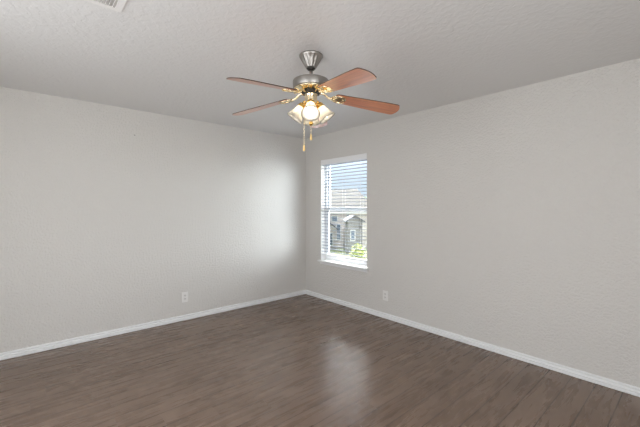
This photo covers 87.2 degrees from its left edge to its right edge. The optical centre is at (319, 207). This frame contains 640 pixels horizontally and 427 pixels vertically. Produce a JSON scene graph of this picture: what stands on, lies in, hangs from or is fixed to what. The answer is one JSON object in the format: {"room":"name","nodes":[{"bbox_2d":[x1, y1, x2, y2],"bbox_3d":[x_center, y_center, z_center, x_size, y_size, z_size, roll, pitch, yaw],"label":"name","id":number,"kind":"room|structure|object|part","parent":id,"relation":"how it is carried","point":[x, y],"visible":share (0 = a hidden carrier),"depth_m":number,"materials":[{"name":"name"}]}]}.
{"room":"empty bedroom","nodes":[
{"label":"empty bedroom","id":0,"kind":"room"},
{"bbox_2d":[0,87,305,352],"bbox_3d":[-1.907,0.144,3.917,4.350,2.440,0.140,0,0,-41],"label":"wall","id":1,"kind":"structure","parent":0,"point":[104,226],"depth_m":3.69,"materials":[{"name":"white paint"}]},
{"bbox_2d":[0,290,305,360],"bbox_3d":[-1.855,1.330,3.858,4.350,0.062,0.018,0,0,-41],"label":"baseboard","id":2,"kind":"structure","parent":1,"relation":"attached to","point":[53,345],"depth_m":3.67,"materials":[{"name":"white paint"}]},
{"bbox_2d":[182,292,187,302],"bbox_3d":[-1.632,1.085,4.059,0.076,0.122,0.009,0,0,-41],"label":"wall outlet","id":3,"kind":"object","parent":1,"relation":"attached to","point":[184,294],"visible":1,"depth_m":4.05,"materials":[{"name":"white plastic"}]},
{"bbox_2d":[0,0,639,138],"bbox_3d":[-0.129,-1.176,1.892,4.630,0.200,5.530,0,0,-41],"label":"ceiling","id":4,"kind":"structure","parent":0,"point":[175,58],"depth_m":2.28,"materials":[{"name":"white paint"}]},
{"bbox_2d":[84,0,126,12],"bbox_3d":[-1.107,-1.070,1.589,0.360,0.013,0.370,0,0,-41],"label":"ceiling vent","id":5,"kind":"object","parent":4,"relation":"in","point":[116,5],"visible":1,"depth_m":1.76,"materials":[{"name":"white metal"}]},
{"bbox_2d":[226,50,399,150],"bbox_3d":[-0.046,-0.735,2.417,1.268,0.682,1.250,0,0,0],"label":"ceiling fan","id":6,"kind":"object","parent":4,"relation":"hanging from","point":[314,113],"visible":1,"depth_m":2.33,"materials":[{"name":"brown wood"}]},
{"bbox_3d":[-0.446,-0.756,2.549,0.497,0.006,0.140,-7,10,24],"label":"blade","id":7,"kind":"part","parent":6,"relation":"part of","materials":[{"name":"brown wood"}]},
{"bbox_3d":[-0.342,-0.756,2.069,0.140,0.006,0.497,16,17,39],"label":"blade","id":8,"kind":"part","parent":6,"relation":"part of","materials":[{"name":"brown wood"}]},
{"bbox_3d":[-0.174,-0.662,2.375,0.134,0.142,0.124,0,0,34],"label":"lamp shade","id":9,"kind":"part","parent":6,"relation":"part of","materials":[{"name":"white glass"}]},
{"bbox_3d":[-0.064,-0.829,2.380,0.244,0.018,0.244,0,0,0],"label":"motor plate","id":10,"kind":"part","parent":6,"relation":"part of","materials":[{"name":"gold metal"}]},
{"bbox_3d":[-0.069,-0.662,2.270,0.124,0.142,0.134,0,0,-34],"label":"lamp shade","id":11,"kind":"part","parent":6,"relation":"part of","materials":[{"name":"white glass"}]},
{"bbox_3d":[-0.064,-0.681,2.298,0.048,0.095,0.079,0,0,0],"label":"bulb","id":12,"kind":"part","parent":6,"relation":"part of","materials":[{"name":"white glass"}]},
{"bbox_3d":[-0.058,-0.662,2.490,0.124,0.142,0.134,0,0,-34],"label":"lamp shade","id":13,"kind":"part","parent":6,"relation":"part of","materials":[{"name":"white glass"}]},
{"bbox_3d":[-0.022,-0.756,2.796,0.140,0.006,0.497,-12,-8,4],"label":"blade","id":14,"kind":"part","parent":6,"relation":"part of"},
{"bbox_3d":[0.046,-0.662,2.375,0.134,0.142,0.124,0,0,-34],"label":"lamp shade","id":15,"kind":"part","parent":6,"relation":"part of","materials":[{"name":"white glass"}]},
{"bbox_3d":[0.146,-0.756,2.019,0.140,0.006,0.497,14,-1,-31],"label":"blade","id":16,"kind":"part","parent":6,"relation":"part of","materials":[{"name":"brown wood"}]},
{"bbox_3d":[0.345,-0.756,2.468,0.497,0.006,0.140,7,-14,-12],"label":"blade","id":17,"kind":"part","parent":6,"relation":"part of","materials":[{"name":"brown wood"}]},
{"bbox_2d":[0,294,639,426],"bbox_3d":[-0.129,1.424,1.892,4.630,0.120,5.530,0,0,-41],"label":"floor","id":18,"kind":"structure","parent":0,"point":[304,360],"depth_m":2.62,"materials":[{"name":"laminate"}]},
{"bbox_2d":[306,58,639,387],"bbox_3d":[1.558,0.144,3.373,0.140,2.440,5.530,0,0,-41],"label":"wall","id":19,"kind":"structure","parent":0,"point":[508,219],"depth_m":3.06,"materials":[{"name":"white paint"}]},
{"bbox_2d":[317,159,368,272],"bbox_3d":[0.347,0.071,4.719,0.185,1.546,0.967,0,0,-41],"label":"window","id":20,"kind":"structure","parent":19,"relation":"in","point":[345,263],"depth_m":4.93,"materials":[{"name":"white plastic"}]},
{"bbox_3d":[0.326,0.796,4.701,0.130,0.020,0.967,0,0,-41],"label":"sill","id":21,"kind":"part","parent":20,"relation":"part of","materials":[{"name":"white paint"}]},
{"bbox_2d":[321,153,366,261],"bbox_3d":[0.331,0.004,4.705,0.069,1.410,0.893,0,0,-41],"label":"window blind","id":22,"kind":"object","parent":20,"relation":"attached to","point":[359,157],"visible":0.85,"depth_m":4.65,"materials":[{"name":"white plastic"}]},
{"bbox_3d":[0.336,0.700,4.710,0.050,0.018,0.883,0,0,-41],"label":"rail","id":23,"kind":"part","parent":22,"relation":"part of","materials":[{"name":"white plastic"}]},
{"bbox_3d":[0.555,0.017,4.460,0.055,1.377,0.002,0,0,-41],"label":"ladder cord","id":24,"kind":"part","parent":22,"relation":"part of","materials":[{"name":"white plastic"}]},
{"bbox_3d":[0.387,0.376,4.755,0.022,0.745,0.821,0,0,-41],"label":"sash","id":25,"kind":"part","parent":20,"relation":"part of","materials":[{"name":"white plastic"}]},
{"bbox_3d":[0.405,-0.306,4.771,0.022,0.715,0.821,0,0,-41],"label":"sash","id":26,"kind":"part","parent":20,"relation":"part of","materials":[{"name":"white plastic"}]},
{"bbox_2d":[383,290,387,300],"bbox_3d":[0.801,1.084,4.123,0.009,0.122,0.076,0,0,-41],"label":"wall outlet","id":27,"kind":"object","parent":19,"relation":"attached to","point":[385,293],"visible":1,"depth_m":4.12,"materials":[{"name":"white plastic"}]},
{"bbox_2d":[306,290,639,396],"bbox_3d":[1.499,1.330,3.321,0.018,0.062,5.250,0,0,-41],"label":"baseboard","id":28,"kind":"structure","parent":19,"relation":"attached to","point":[626,388],"depth_m":3.10,"materials":[{"name":"white paint"}]},
{"label":"outside","id":29,"kind":"structure","parent":0,"visible":0},
{"bbox_2d":[330,248,366,260],"bbox_3d":[0.000,4.264,82.000,193.092,0.200,196.404,0,0,-41],"label":"ground","id":30,"kind":"structure","parent":29,"point":[337,251],"depth_m":30.96,"materials":[{"name":"white concrete"}]},
{"bbox_2d":[330,189,366,249],"bbox_3d":[0.633,1.039,37.475,10.300,6.250,9.750,0,0,0],"label":"house","id":31,"kind":"structure","parent":30,"relation":"on","point":[335,217],"depth_m":34.00,"materials":[{"name":"wood"}]},
{"bbox_3d":[1.883,2.514,33.985,0.350,1.500,0.010,0,0,0],"label":"pane","id":32,"kind":"part","parent":31,"relation":"part of","materials":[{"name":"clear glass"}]},
{"bbox_2d":[342,214,364,253],"bbox_3d":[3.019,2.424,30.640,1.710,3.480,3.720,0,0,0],"label":"house","id":33,"kind":"structure","parent":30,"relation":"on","point":[351,222],"depth_m":29.00,"materials":[{"name":"grey wood"}]},
{"bbox_2d":[348,243,366,264],"bbox_3d":[1.933,3.000,17.488,1.135,2.331,1.417,0,0,28],"label":"tree","id":34,"kind":"object","parent":30,"relation":"on","point":[358,244],"visible":0.3,"depth_m":17.27,"materials":[{"name":"green plant"}]}
]}

